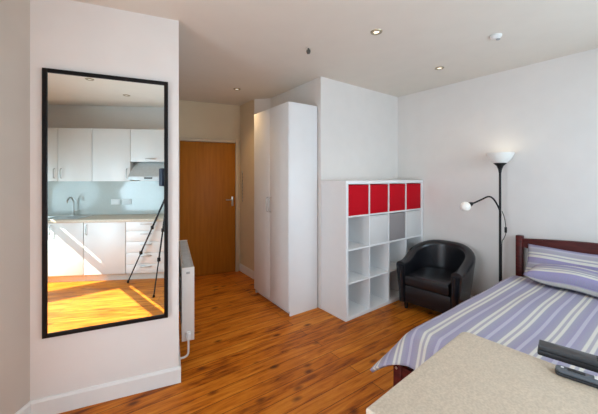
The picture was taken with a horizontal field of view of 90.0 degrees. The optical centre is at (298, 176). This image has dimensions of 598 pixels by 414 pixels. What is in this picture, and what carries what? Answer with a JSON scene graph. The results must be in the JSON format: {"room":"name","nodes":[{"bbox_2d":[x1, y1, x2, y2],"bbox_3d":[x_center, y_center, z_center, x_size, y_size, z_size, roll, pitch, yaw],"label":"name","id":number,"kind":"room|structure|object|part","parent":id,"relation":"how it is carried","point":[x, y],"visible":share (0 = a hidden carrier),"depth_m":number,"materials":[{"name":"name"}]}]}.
{"room":"studio apartment","nodes":[
{"label":"studio apartment","id":0,"kind":"room"},
{"bbox_2d":[0,0,29,413],"bbox_3d":[-1.756,0.179,-0.325,0.160,2.660,4.750,0,0,0],"label":"wall","id":1,"kind":"structure","parent":0,"point":[14,14],"depth_m":1.76,"materials":[{"name":"beige paint"}]},
{"bbox_2d":[15,401,30,413],"bbox_3d":[-1.668,1.452,0.081,0.015,0.115,3.563,0,0,0],"label":"baseboard","id":2,"kind":"structure","parent":1,"relation":"attached to","point":[26,409],"depth_m":1.82,"materials":[{"name":"white wood"}]},
{"bbox_2d":[30,0,178,400],"bbox_3d":[-1.842,0.179,3.185,0.980,2.660,2.560,0,0,-23],"label":"wall","id":3,"kind":"structure","parent":0,"point":[70,35],"depth_m":2.01,"materials":[{"name":"paint"}]},
{"bbox_2d":[42,68,167,338],"bbox_3d":[-1.278,0.164,2.018,0.722,1.696,0.024,0,0,-23],"label":"wall mirror","id":4,"kind":"object","parent":3,"relation":"attached to","point":[105,137],"visible":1,"depth_m":2.00,"materials":[{"name":"clear glass"}]},
{"bbox_2d":[31,366,180,413],"bbox_3d":[-1.271,1.452,2.029,0.875,0.115,0.015,0,0,-23],"label":"baseboard","id":5,"kind":"structure","parent":3,"relation":"attached to","point":[68,401],"depth_m":2.01,"materials":[{"name":"white wood"}]},
{"bbox_2d":[179,342,180,365],"bbox_3d":[-1.358,1.452,3.317,0.015,0.115,2.420,0,0,-23],"label":"baseboard","id":6,"kind":"structure","parent":3,"relation":"attached to","point":[179,342],"depth_m":2.32,"materials":[{"name":"white paint"}]},
{"bbox_2d":[179,240,193,358],"bbox_3d":[-1.114,1.077,2.886,0.120,0.709,1.174,0,0,-23],"label":"radiator","id":7,"kind":"object","parent":3,"relation":"attached to","point":[186,267],"visible":0.94,"depth_m":2.40,"materials":[{"name":"metal"}]},
{"bbox_3d":[-1.109,1.022,2.910,0.093,0.575,1.105,0,0,-23],"label":"panel","id":8,"kind":"part","parent":7,"relation":"part of","materials":[{"name":"metal"}]},
{"bbox_2d":[179,241,193,267],"bbox_3d":[-1.109,0.731,2.910,0.089,0.016,1.104,0,0,-23],"label":"grille","id":9,"kind":"object","parent":7,"relation":"attached to","point":[185,256],"depth_m":2.75,"materials":[{"name":"white metal"}]},
{"bbox_3d":[-0.889,1.016,2.396,0.095,0.585,0.017,0,0,-23],"label":"panel","id":10,"kind":"part","parent":7,"relation":"part of","materials":[{"name":"metal"}]},
{"bbox_2d":[179,100,239,263],"bbox_3d":[-1.370,0.179,4.717,1.100,2.660,0.120,0,0,-23],"label":"wall","id":11,"kind":"structure","parent":0,"point":[196,119],"depth_m":4.65,"materials":[{"name":"beige paint"}]},
{"bbox_2d":[179,137,238,275],"bbox_3d":[-1.389,0.459,4.591,0.925,2.100,0.092,0,0,-23],"label":"door","id":12,"kind":"structure","parent":11,"relation":"in","point":[208,169],"depth_m":4.61,"materials":[{"name":"orange wood"}]},
{"bbox_2d":[240,100,253,270],"bbox_3d":[-0.756,0.179,4.660,0.120,2.660,0.504,0,0,-35],"label":"wall","id":13,"kind":"structure","parent":0,"point":[247,109],"depth_m":4.61,"materials":[{"name":"beige paint"}]},
{"bbox_2d":[242,171,242,201],"bbox_3d":[-0.880,0.146,4.655,0.018,0.485,0.024,0,0,-23],"label":"hanging cord","id":14,"kind":"object","parent":13,"relation":"hanging from","point":[242,171],"visible":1,"depth_m":4.65,"materials":[{"name":"metal"}]},
{"bbox_2d":[239,263,253,278],"bbox_3d":[-0.812,1.452,4.622,0.016,0.115,0.504,0,0,-35],"label":"baseboard","id":15,"kind":"structure","parent":13,"relation":"attached to","point":[242,268],"depth_m":4.60,"materials":[{"name":"white wood"}]},
{"bbox_2d":[59,271,441,413],"bbox_3d":[0.900,1.559,1.250,6.000,0.100,7.900,0,0,0],"label":"floor","id":16,"kind":"structure","parent":0,"point":[247,355],"depth_m":2.49,"materials":[{"name":"brown wood"}]},
{"bbox_2d":[254,101,316,315],"bbox_3d":[-0.202,0.346,3.664,0.431,2.325,0.824,0,0,-35],"label":"wardrobe","id":17,"kind":"object","parent":16,"relation":"on","point":[285,134],"visible":1,"depth_m":3.39,"materials":[{"name":"wood"}]},
{"bbox_3d":[-0.460,0.320,3.735,0.018,2.269,0.410,0,0,-35],"label":"door","id":18,"kind":"part","parent":17,"relation":"part of","materials":[{"name":"white wood"}]},
{"bbox_3d":[-0.223,0.320,3.396,0.018,2.269,0.410,0,0,-35],"label":"door","id":19,"kind":"part","parent":17,"relation":"part of","materials":[{"name":"white wood"}]},
{"bbox_2d":[321,180,422,321],"bbox_3d":[0.954,0.774,3.707,1.462,1.470,0.388,0,0,-37],"label":"cube shelf","id":20,"kind":"object","parent":16,"relation":"on","point":[358,277],"visible":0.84,"depth_m":3.38,"materials":[{"name":"white wood"}]},
{"bbox_3d":[0.386,0.774,3.278,0.038,1.394,0.388,0,0,-37],"label":"panel","id":21,"kind":"part","parent":20,"relation":"part of","materials":[{"name":"white wood"}]},
{"bbox_2d":[348,184,367,215],"bbox_3d":[0.539,0.250,3.384,0.326,0.326,0.356,0,0,-37],"label":"storage box","id":22,"kind":"object","parent":20,"relation":"on","point":[357,194],"visible":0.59,"depth_m":3.24,"materials":[{"name":"red fabric"}]},
{"bbox_3d":[0.954,1.490,3.707,1.462,0.038,0.388,0,0,-37],"label":"panel","id":23,"kind":"part","parent":20,"relation":"part of","materials":[{"name":"white wood"}]},
{"bbox_3d":[0.954,0.058,3.707,1.462,0.038,0.388,0,0,-37],"label":"panel","id":24,"kind":"part","parent":20,"relation":"part of","materials":[{"name":"white wood"}]},
{"bbox_3d":[0.954,1.127,3.707,1.386,0.016,0.382,0,0,-37],"label":"shelf","id":25,"kind":"part","parent":20,"relation":"part of","materials":[{"name":"white wood"}]},
{"bbox_2d":[370,214,387,244],"bbox_3d":[0.819,0.602,3.595,0.326,0.326,0.356,0,0,-37],"label":"storage box","id":26,"kind":"object","parent":20,"relation":"on","point":[378,223],"visible":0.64,"depth_m":3.46,"materials":[{"name":"fabric"}]},
{"bbox_2d":[370,184,387,213],"bbox_3d":[0.819,0.250,3.595,0.326,0.326,0.356,0,0,-37],"label":"storage box","id":27,"kind":"object","parent":20,"relation":"on","point":[378,193],"visible":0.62,"depth_m":3.46,"materials":[{"name":"red fabric"}]},
{"bbox_3d":[0.954,0.774,3.707,1.386,0.016,0.382,0,0,-37],"label":"shelf","id":28,"kind":"part","parent":20,"relation":"part of","materials":[{"name":"white wood"}]},
{"bbox_3d":[0.954,0.421,3.707,1.386,0.016,0.382,0,0,-37],"label":"shelf","id":29,"kind":"part","parent":20,"relation":"part of","materials":[{"name":"white wood"}]},
{"bbox_2d":[389,212,404,240],"bbox_3d":[1.099,0.602,3.806,0.326,0.326,0.356,0,0,-37],"label":"storage box","id":30,"kind":"object","parent":20,"relation":"on","point":[396,219],"visible":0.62,"depth_m":3.66,"materials":[{"name":"grey fabric"}]},
{"bbox_2d":[389,184,404,211],"bbox_3d":[1.099,0.250,3.806,0.326,0.326,0.356,0,0,-37],"label":"storage box","id":31,"kind":"object","parent":20,"relation":"on","point":[396,191],"visible":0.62,"depth_m":3.65,"materials":[{"name":"red fabric"}]},
{"bbox_2d":[407,210,420,236],"bbox_3d":[1.378,0.602,4.017,0.327,0.326,0.357,0,0,-37],"label":"storage box","id":32,"kind":"object","parent":20,"relation":"on","point":[413,216],"visible":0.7,"depth_m":3.88,"materials":[{"name":"fabric"}]},
{"bbox_2d":[407,183,420,208],"bbox_3d":[1.378,0.250,4.017,0.327,0.326,0.357,0,0,-37],"label":"storage box","id":33,"kind":"object","parent":20,"relation":"on","point":[413,189],"visible":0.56,"depth_m":3.88,"materials":[{"name":"red fabric"}]},
{"bbox_3d":[1.523,0.774,4.135,0.038,1.394,0.388,0,0,-37],"label":"panel","id":34,"kind":"part","parent":20,"relation":"part of","materials":[{"name":"white wood"}]},
{"bbox_2d":[396,240,475,312],"bbox_3d":[1.607,1.145,3.451,0.721,0.727,0.734,0,0,-44],"label":"armchair","id":35,"kind":"object","parent":16,"relation":"on","point":[435,275],"visible":0.86,"depth_m":3.36,"materials":[{"name":"black leather"}]},
{"bbox_3d":[1.171,1.218,3.435,0.071,0.407,0.080,0,0,-44],"label":"arm","id":36,"kind":"part","parent":35,"relation":"part of","materials":[{"name":"black leather"}]},
{"bbox_2d":[405,267,453,295],"bbox_3d":[1.555,1.164,3.401,0.540,0.128,0.465,0,0,-44],"label":"seat cushion","id":37,"kind":"object","parent":35,"relation":"on","point":[436,281],"depth_m":3.28,"materials":[{"name":"black leather"}]},
{"bbox_3d":[1.575,1.218,3.016,0.071,0.407,0.080,0,0,-44],"label":"arm","id":38,"kind":"part","parent":35,"relation":"part of","materials":[{"name":"black leather"}]},
{"bbox_2d":[460,152,514,281],"bbox_3d":[1.968,0.628,3.146,0.548,1.762,0.252,0,0,0],"label":"floor lamp","id":39,"kind":"object","parent":16,"relation":"on","point":[499,159],"visible":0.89,"depth_m":3.12,"materials":[{"name":"black metal"}]},
{"bbox_3d":[1.743,0.308,3.132,0.099,0.099,0.100,0,0,0],"label":"lamp shade","id":40,"kind":"part","parent":39,"relation":"part of","materials":[{"name":"white glass"}]},
{"bbox_3d":[1.968,0.324,3.138,0.311,0.253,0.031,0,0,0],"label":"reading arm","id":41,"kind":"part","parent":39,"relation":"part of","materials":[{"name":"black metal"}]},
{"bbox_3d":[2.116,-0.200,3.146,0.252,0.107,0.252,0,0,0],"label":"lamp shade","id":42,"kind":"part","parent":39,"relation":"part of","materials":[{"name":"white glass"}]},
{"bbox_3d":[2.148,0.916,3.135,0.050,1.116,0.011,0,0,0],"label":"cord","id":43,"kind":"part","parent":39,"relation":"part of","materials":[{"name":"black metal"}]},
{"bbox_2d":[393,235,597,386],"bbox_3d":[1.894,1.044,1.927,2.061,0.930,1.555,0,0,-37],"label":"bed","id":44,"kind":"object","parent":16,"relation":"on","point":[400,372],"visible":0.19,"depth_m":2.80,"materials":[{"name":"brown wood"}]},
{"bbox_3d":[0.650,1.350,1.926,0.060,0.318,0.060,0,0,-37],"label":"foot post","id":45,"kind":"part","parent":44,"relation":"part of","materials":[{"name":"brown wood"}]},
{"bbox_3d":[1.091,1.283,1.323,0.028,0.172,1.435,0,0,-37],"label":"foot rail","id":46,"kind":"part","parent":44,"relation":"part of","materials":[{"name":"brown wood"}]},
{"bbox_2d":[370,275,597,375],"bbox_3d":[1.719,1.112,1.858,1.885,0.331,1.669,0,0,-37],"label":"duvet","id":47,"kind":"object","parent":44,"relation":"on","point":[517,312],"visible":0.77,"depth_m":1.95,"materials":[{"name":"fabric"}]},
{"bbox_2d":[524,264,597,296],"bbox_3d":[2.366,0.864,2.489,0.309,0.184,0.740,0,0,-37],"label":"pillow","id":48,"kind":"object","parent":47,"relation":"on","point":[579,279],"visible":1,"depth_m":2.49,"materials":[{"name":"fabric"}]},
{"bbox_3d":[2.277,1.055,3.083,0.058,0.908,0.060,0,0,-37],"label":"post","id":49,"kind":"part","parent":44,"relation":"part of","materials":[{"name":"brown wood"}]},
{"bbox_2d":[523,244,597,274],"bbox_3d":[2.478,0.815,2.667,0.181,0.288,0.760,0,0,-37],"label":"pillow","id":50,"kind":"object","parent":44,"relation":"on","point":[537,254],"visible":0.52,"depth_m":2.76,"materials":[{"name":"fabric"}]},
{"bbox_3d":[2.704,0.894,2.516,0.030,0.630,1.364,0,0,-37],"label":"headboard","id":51,"kind":"part","parent":44,"relation":"part of","materials":[{"name":"brown wood"}]},
{"bbox_3d":[0.806,1.080,0.489,0.594,0.858,1.046,0,0,-40],"label":"countertop","id":52,"kind":"structure","parent":16,"relation":"on","visible":0},
{"bbox_2d":[366,332,597,413],"bbox_3d":[0.789,0.629,0.549,0.623,0.041,1.159,0,0,-40],"label":"countertop","id":53,"kind":"structure","parent":52,"relation":"on","point":[471,374],"depth_m":0.87,"materials":[{"name":"laminate"}]},
{"bbox_2d":[537,340,597,372],"bbox_3d":[0.912,0.590,0.974,0.210,0.036,0.054,0,0,42],"label":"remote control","id":54,"kind":"object","parent":53,"relation":"on","point":[584,360],"visible":1,"depth_m":0.98,"materials":[{"name":"black plastic"}]},
{"bbox_2d":[555,365,597,388],"bbox_3d":[0.871,0.598,0.872,0.190,0.020,0.042,0,0,42],"label":"remote control","id":55,"kind":"object","parent":53,"relation":"on","point":[572,374],"visible":1,"depth_m":0.89,"materials":[{"name":"black plastic"}]},
{"bbox_2d":[254,98,270,113],"bbox_3d":[-0.527,0.179,4.456,0.248,2.660,0.120,0,0,11],"label":"wall","id":56,"kind":"structure","parent":0,"point":[260,105],"depth_m":4.40,"materials":[{"name":"paint"}]},
{"bbox_2d":[271,77,328,179],"bbox_3d":[-0.034,0.179,3.933,0.120,2.660,1.161,0,0,-35],"label":"wall","id":57,"kind":"structure","parent":0,"point":[304,93],"depth_m":3.49,"materials":[{"name":"paint"}]},
{"bbox_2d":[73,0,597,105],"bbox_3d":[0.900,-1.201,1.250,6.000,0.100,7.900,0,0,0],"label":"ceiling","id":58,"kind":"structure","parent":0,"point":[256,47],"depth_m":2.50,"materials":[{"name":"paint"}]},
{"bbox_2d":[370,29,382,34],"bbox_3d":[0.614,-1.147,2.370,0.094,0.008,0.094,0,0,0],"label":"recessed light","id":59,"kind":"object","parent":58,"relation":"in","point":[375,31],"visible":1,"depth_m":2.36,"materials":[{"name":"white"}]},
{"bbox_2d":[490,33,501,39],"bbox_3d":[1.600,-1.130,2.430,0.084,0.040,0.084,0,0,0],"label":"smoke detector","id":60,"kind":"object","parent":58,"relation":"attached to","point":[496,36],"visible":1,"depth_m":2.41,"materials":[{"name":"white plastic"}]},
{"bbox_2d":[314,77,397,308],"bbox_3d":[0.801,0.179,3.914,1.474,2.660,0.120,0,0,-37],"label":"wall","id":61,"kind":"structure","parent":0,"point":[363,122],"depth_m":3.78,"materials":[{"name":"paint"}]},
{"bbox_2d":[398,48,597,295],"bbox_3d":[2.395,0.179,3.124,0.120,2.660,3.300,0,0,-37],"label":"wall","id":62,"kind":"structure","parent":0,"point":[545,113],"depth_m":3.23,"materials":[{"name":"paint"}]}
]}

